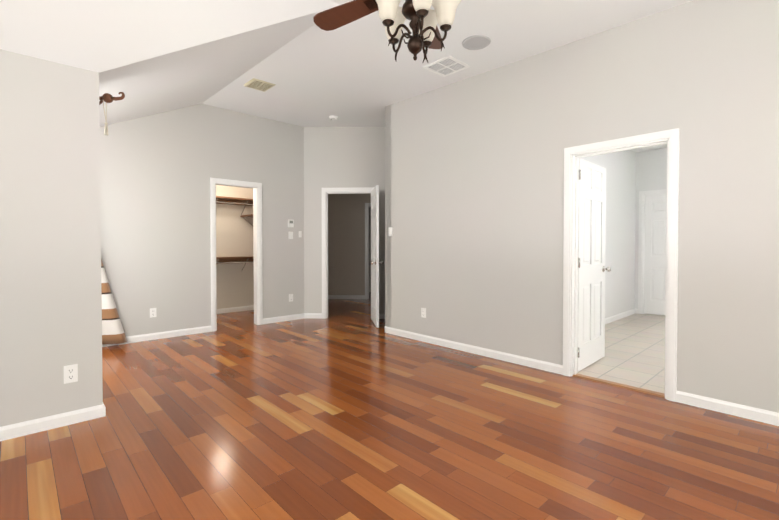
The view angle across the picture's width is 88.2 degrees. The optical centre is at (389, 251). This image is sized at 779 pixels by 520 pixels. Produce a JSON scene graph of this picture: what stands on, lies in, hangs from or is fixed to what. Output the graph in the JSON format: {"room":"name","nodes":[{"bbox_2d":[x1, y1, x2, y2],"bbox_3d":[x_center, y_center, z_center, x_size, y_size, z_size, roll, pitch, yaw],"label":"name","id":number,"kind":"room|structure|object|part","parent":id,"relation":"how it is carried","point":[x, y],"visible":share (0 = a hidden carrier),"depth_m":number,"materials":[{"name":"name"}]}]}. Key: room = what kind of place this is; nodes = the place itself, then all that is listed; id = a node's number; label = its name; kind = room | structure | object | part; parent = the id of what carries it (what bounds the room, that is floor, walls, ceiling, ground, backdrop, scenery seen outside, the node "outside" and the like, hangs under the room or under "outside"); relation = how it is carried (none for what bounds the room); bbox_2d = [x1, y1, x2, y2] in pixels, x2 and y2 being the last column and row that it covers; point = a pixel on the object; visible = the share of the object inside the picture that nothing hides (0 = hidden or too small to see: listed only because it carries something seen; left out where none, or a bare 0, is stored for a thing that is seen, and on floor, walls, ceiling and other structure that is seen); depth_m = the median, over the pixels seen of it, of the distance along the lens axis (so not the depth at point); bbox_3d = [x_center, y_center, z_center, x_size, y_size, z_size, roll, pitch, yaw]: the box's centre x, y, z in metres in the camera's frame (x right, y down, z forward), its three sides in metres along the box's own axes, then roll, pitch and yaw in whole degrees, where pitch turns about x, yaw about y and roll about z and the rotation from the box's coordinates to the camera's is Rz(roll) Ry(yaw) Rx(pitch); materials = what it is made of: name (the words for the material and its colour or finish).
{"room":"empty bedroom","nodes":[
{"label":"empty bedroom","id":0,"kind":"room"},
{"bbox_2d":[0,49,102,426],"bbox_3d":[-2.813,-0.398,2.027,2.200,3.080,0.120,-1,1,-43],"label":"wall","id":1,"kind":"structure","parent":0,"point":[50,275],"depth_m":2.55,"materials":[{"name":"paint"}]},
{"bbox_2d":[0,403,105,440],"bbox_3d":[-2.752,1.101,2.016,2.184,0.082,0.014,-1,1,-43],"label":"baseboard","id":2,"kind":"structure","parent":1,"relation":"attached to","point":[16,430],"depth_m":2.56,"materials":[{"name":"white wood"}]},
{"bbox_2d":[64,364,77,383],"bbox_3d":[-2.087,0.803,2.631,0.072,0.115,0.009,-1,1,-43],"label":"outlet","id":3,"kind":"object","parent":1,"relation":"attached to","point":[70,373],"visible":1,"depth_m":2.63,"materials":[{"name":"white plastic"}]},
{"bbox_2d":[101,258,126,344],"bbox_3d":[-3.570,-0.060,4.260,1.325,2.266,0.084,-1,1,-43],"label":"stairs","id":4,"kind":"structure","parent":0,"point":[112,331],"depth_m":4.59,"materials":[{"name":"white wood"}]},
{"bbox_2d":[100,104,303,336],"bbox_3d":[-2.809,-0.446,5.161,4.050,3.080,0.120,-1,1,-43],"label":"wall","id":5,"kind":"structure","parent":0,"point":[158,171],"depth_m":5.22,"materials":[{"name":"paint"}]},
{"bbox_2d":[150,308,156,317],"bbox_3d":[-2.930,0.762,4.980,0.072,0.115,0.009,-1,1,-43],"label":"electrical outlet","id":6,"kind":"object","parent":5,"relation":"attached to","point":[152,312],"visible":1,"depth_m":4.98,"materials":[{"name":"white plastic"}]},
{"bbox_2d":[102,325,211,346],"bbox_3d":[-3.290,1.061,4.647,2.374,0.082,0.014,-1,1,-43],"label":"baseboard","id":7,"kind":"structure","parent":5,"relation":"attached to","point":[174,333],"depth_m":5.07,"materials":[{"name":"white wood"}]},
{"bbox_2d":[210,177,262,330],"bbox_3d":[-2.197,0.042,5.737,0.732,2.086,0.162,-1,1,-43],"label":"trim","id":8,"kind":"structure","parent":5,"relation":"attached to","point":[256,187],"depth_m":5.88,"materials":[{"name":"white wood"}]},
{"bbox_2d":[263,313,307,323],"bbox_3d":[-1.620,1.037,6.196,0.718,0.082,0.014,-1,1,-43],"label":"baseboard","id":9,"kind":"structure","parent":5,"relation":"attached to","point":[304,315],"depth_m":6.20,"materials":[{"name":"white wood"}]},
{"bbox_2d":[288,232,292,238],"bbox_3d":[-1.536,-0.248,6.255,0.075,0.115,0.012,-1,1,-43],"label":"switch plate","id":10,"kind":"object","parent":5,"relation":"attached to","point":[290,235],"visible":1,"depth_m":6.25,"materials":[{"name":"white plastic"}]},
{"bbox_2d":[289,294,292,301],"bbox_3d":[-1.537,0.727,6.271,0.072,0.115,0.009,-1,1,-43],"label":"electrical outlet","id":11,"kind":"object","parent":5,"relation":"attached to","point":[290,297],"visible":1,"depth_m":6.26,"materials":[{"name":"white plastic"}]},
{"bbox_2d":[288,219,293,226],"bbox_3d":[-1.532,-0.433,6.248,0.095,0.120,0.024,-1,1,-43],"label":"thermostat","id":12,"kind":"object","parent":5,"relation":"attached to","point":[290,223],"visible":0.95,"depth_m":6.23,"materials":[{"name":"white plastic"}]},
{"bbox_2d":[216,185,253,308],"bbox_3d":[-3.076,-0.181,6.800,2.140,2.500,0.120,-1,1,-43],"label":"wall","id":13,"kind":"structure","parent":0,"point":[234,281],"depth_m":7.05,"materials":[{"name":"paint"}]},
{"bbox_2d":[216,196,253,269],"bbox_3d":[-2.934,-0.268,6.644,1.900,1.267,0.300,-1,1,-43],"label":"closet shelf","id":14,"kind":"object","parent":13,"relation":"attached to","point":[234,201],"depth_m":6.88,"materials":[{"name":"brown wood"}]},
{"bbox_2d":[304,127,384,313],"bbox_3d":[-0.612,-0.466,6.452,1.500,3.080,0.120,0,1,2],"label":"wall","id":15,"kind":"structure","parent":0,"point":[343,157],"depth_m":6.39,"materials":[{"name":"paint"}]},
{"bbox_2d":[322,187,373,318],"bbox_3d":[-0.642,0.031,6.460,0.872,2.086,0.162,0,1,2],"label":"door frame","id":16,"kind":"structure","parent":15,"relation":"attached to","point":[353,190],"depth_m":6.40,"materials":[{"name":"white wood"}]},
{"bbox_2d":[371,185,382,327],"bbox_3d":[-0.227,0.069,5.989,0.484,2.000,0.631,-1,1,-43],"label":"door leaf","id":17,"kind":"structure","parent":15,"relation":"in","point":[375,262],"depth_m":5.78,"materials":[{"name":"white wood"}]},
{"bbox_2d":[0,0,692,126],"bbox_3d":[-0.011,-1.299,2.301,6.700,1.240,7.980,-1,1,-43],"label":"ceiling","id":18,"kind":"structure","parent":0,"point":[148,57],"depth_m":3.33,"materials":[{"name":"paint"}]},
{"bbox_2d":[244,78,275,91],"bbox_3d":[-1.500,-1.921,4.647,0.270,0.016,0.270,-1,1,-43],"label":"ceiling vent","id":19,"kind":"object","parent":18,"relation":"in","point":[258,84],"visible":1,"depth_m":4.63,"materials":[{"name":"beige metal"}]},
{"bbox_2d":[329,115,337,119],"bbox_3d":[-0.812,-1.938,5.846,0.136,0.034,0.136,-1,1,-43],"label":"smoke detector","id":20,"kind":"object","parent":18,"relation":"attached to","point":[332,117],"visible":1,"depth_m":5.81,"materials":[{"name":"white plastic"}]},
{"bbox_2d":[313,0,460,61],"bbox_3d":[0.122,-1.443,2.465,0.984,0.780,1.042,-1,1,-43],"label":"ceiling fan","id":21,"kind":"object","parent":18,"relation":"hanging from","point":[416,43],"depth_m":2.20,"materials":[{"name":"brown metal"}]},
{"bbox_3d":[-0.277,-1.461,2.479,0.457,0.039,0.148,1,1,32],"label":"ceiling fan blade","id":22,"kind":"part","parent":21,"relation":"part of","materials":[{"name":"brown wood"}]},
{"bbox_3d":[0.130,-1.297,2.220,0.489,0.143,0.477,-1,1,-43],"label":"ceiling fan shades","id":23,"kind":"part","parent":21,"relation":"part of","materials":[{"name":"white glass"}]},
{"bbox_3d":[0.269,-1.464,2.689,0.148,0.039,0.457,0,1,14],"label":"ceiling fan blade","id":24,"kind":"part","parent":21,"relation":"part of","materials":[{"name":"brown wood"}]},
{"bbox_2d":[423,56,469,76],"bbox_3d":[0.580,-1.875,4.082,0.340,0.012,0.340,-1,1,-43],"label":"ceiling vent","id":25,"kind":"object","parent":18,"relation":"in","point":[446,66],"visible":1,"depth_m":4.07,"materials":[{"name":"white metal"}]},
{"bbox_2d":[462,35,490,49],"bbox_3d":[0.773,-1.856,3.579,0.252,0.012,0.252,-1,1,-43],"label":"speaker","id":26,"kind":"object","parent":18,"relation":"attached to","point":[476,42],"visible":1,"depth_m":3.57,"materials":[{"name":"grey plastic"}]},
{"bbox_2d":[328,194,370,294],"bbox_3d":[-0.151,-0.261,8.759,2.790,2.600,0.120,0,1,2],"label":"wall","id":27,"kind":"structure","parent":0,"point":[346,244],"depth_m":8.73,"materials":[{"name":"paint"}]},
{"bbox_2d":[365,203,370,298],"bbox_3d":[-0.096,-0.004,8.752,0.872,2.086,0.143,0,1,2],"label":"door frame","id":28,"kind":"structure","parent":27,"relation":"attached to","point":[367,205],"depth_m":8.70,"materials":[{"name":"white wood"}]},
{"bbox_2d":[369,207,370,291],"bbox_3d":[-0.069,-0.272,9.467,1.560,2.600,1.300,0,1,2],"label":"wall","id":29,"kind":"structure","parent":0,"point":[369,249],"depth_m":10.04,"materials":[{"name":"paint"}]},
{"bbox_2d":[385,105,390,326],"bbox_3d":[0.310,-0.454,5.641,0.895,3.080,0.120,-1,1,-43],"label":"wall","id":30,"kind":"structure","parent":0,"point":[386,216],"depth_m":5.34,"materials":[{"name":"paint"}]},
{"bbox_2d":[0,292,778,519],"bbox_3d":[-0.739,1.129,4.814,9.400,0.060,13.000,-1,1,-43],"label":"floor","id":31,"kind":"structure","parent":0,"point":[346,409],"depth_m":2.39,"materials":[{"name":"brown wood"}]},
{"bbox_2d":[385,0,778,412],"bbox_3d":[2.118,-0.415,3.123,0.120,3.080,6.270,-1,1,-43],"label":"wall","id":32,"kind":"structure","parent":0,"point":[475,180],"depth_m":3.44,"materials":[{"name":"paint"}]},
{"bbox_2d":[389,227,392,235],"bbox_3d":[0.012,-0.258,5.298,0.012,0.115,0.072,-1,1,-43],"label":"light switch","id":33,"kind":"object","parent":32,"relation":"attached to","point":[390,231],"visible":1,"depth_m":5.29,"materials":[{"name":"white plastic"}]},
{"bbox_2d":[421,308,425,317],"bbox_3d":[0.414,0.748,4.882,0.009,0.115,0.072,-1,1,-43],"label":"outlet","id":34,"kind":"object","parent":32,"relation":"attached to","point":[423,312],"visible":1,"depth_m":4.88,"materials":[{"name":"white plastic"}]},
{"bbox_2d":[384,326,562,374],"bbox_3d":[0.753,1.063,4.517,0.014,0.082,2.404,-1,1,-43],"label":"baseboard","id":35,"kind":"structure","parent":32,"relation":"attached to","point":[538,364],"depth_m":4.26,"materials":[{"name":"white wood"}]},
{"bbox_2d":[577,158,610,371],"bbox_3d":[1.962,0.123,3.937,0.745,1.955,0.175,-1,1,-43],"label":"door leaf","id":36,"kind":"structure","parent":32,"relation":"in","point":[591,259],"depth_m":3.90,"materials":[{"name":"wood"},{"name":"paint"},{"name":"nickel"}]},
{"bbox_2d":[573,374,664,397],"bbox_3d":[1.910,1.117,3.370,0.080,0.010,0.740,-1,1,-43],"label":"sill","id":37,"kind":"structure","parent":32,"relation":"attached to","point":[655,393],"depth_m":3.33,"materials":[{"name":"brown wood"}]},
{"bbox_2d":[563,128,679,401],"bbox_3d":[1.910,0.101,3.354,0.162,2.041,0.852,-1,1,-43],"label":"door frame","id":38,"kind":"structure","parent":32,"relation":"attached to","point":[574,154],"depth_m":3.27,"materials":[{"name":"white wood"}]},
{"bbox_2d":[676,391,778,425],"bbox_3d":[3.165,1.103,1.918,0.014,0.082,2.984,-1,1,-43],"label":"baseboard","id":39,"kind":"structure","parent":32,"relation":"attached to","point":[765,416],"depth_m":2.78,"materials":[{"name":"white wood"}]},
{"bbox_2d":[581,150,635,317],"bbox_3d":[2.697,-0.312,5.566,4.050,2.800,0.120,-1,1,-43],"label":"wall","id":40,"kind":"structure","parent":0,"point":[620,166],"depth_m":6.37,"materials":[{"name":"paint"}]},
{"bbox_2d":[605,309,637,323],"bbox_3d":[2.752,1.047,5.528,4.050,0.082,0.040,-1,1,-43],"label":"baseboard","id":41,"kind":"structure","parent":40,"relation":"attached to","point":[619,316],"depth_m":6.29,"materials":[{"name":"white wood"}]},
{"bbox_2d":[577,313,664,392],"bbox_3d":[3.884,1.124,5.147,5.310,0.060,3.800,-1,1,-43],"label":"floor","id":42,"kind":"structure","parent":0,"point":[634,356],"depth_m":4.31,"materials":[{"name":"beige tile"}]},
{"bbox_2d":[632,144,666,151],"bbox_3d":[3.724,-1.677,4.526,4.170,0.040,3.010,-1,1,-43],"label":"ceiling","id":43,"kind":"structure","parent":0,"point":[650,148],"depth_m":6.60,"materials":[{"name":"paint"}]},
{"bbox_2d":[635,148,666,308],"bbox_3d":[5.209,-0.318,5.924,0.120,2.800,3.010,-1,1,-43],"label":"wall","id":44,"kind":"structure","parent":0,"point":[651,169],"depth_m":6.76,"materials":[{"name":"paint"}]},
{"bbox_2d":[638,189,666,313],"bbox_3d":[4.593,0.029,6.579,0.143,2.086,0.872,-1,1,-43],"label":"door frame","id":45,"kind":"structure","parent":44,"relation":"attached to","point":[642,194],"depth_m":6.82,"materials":[{"name":"white wood"}]},
{"bbox_2d":[644,194,666,315],"bbox_3d":[4.587,0.060,6.582,0.175,2.000,0.747,-1,1,-43],"label":"door leaf","id":46,"kind":"structure","parent":44,"relation":"in","point":[655,257],"depth_m":6.72,"materials":[{"name":"white painted wood"}]},
{"bbox_3d":[-2.649,-0.410,2.782,0.933,3.080,0.933,-1,1,-43],"label":"wall","id":47,"kind":"structure","parent":0,"visible":0},
{"bbox_2d":[99,92,124,134],"bbox_3d":[-2.565,-1.000,2.887,1.299,0.306,0.133,0,1,1],"label":"curtain rod","id":48,"kind":"object","parent":47,"relation":"attached to","point":[107,98],"visible":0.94,"depth_m":2.90,"materials":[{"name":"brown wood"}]}
]}

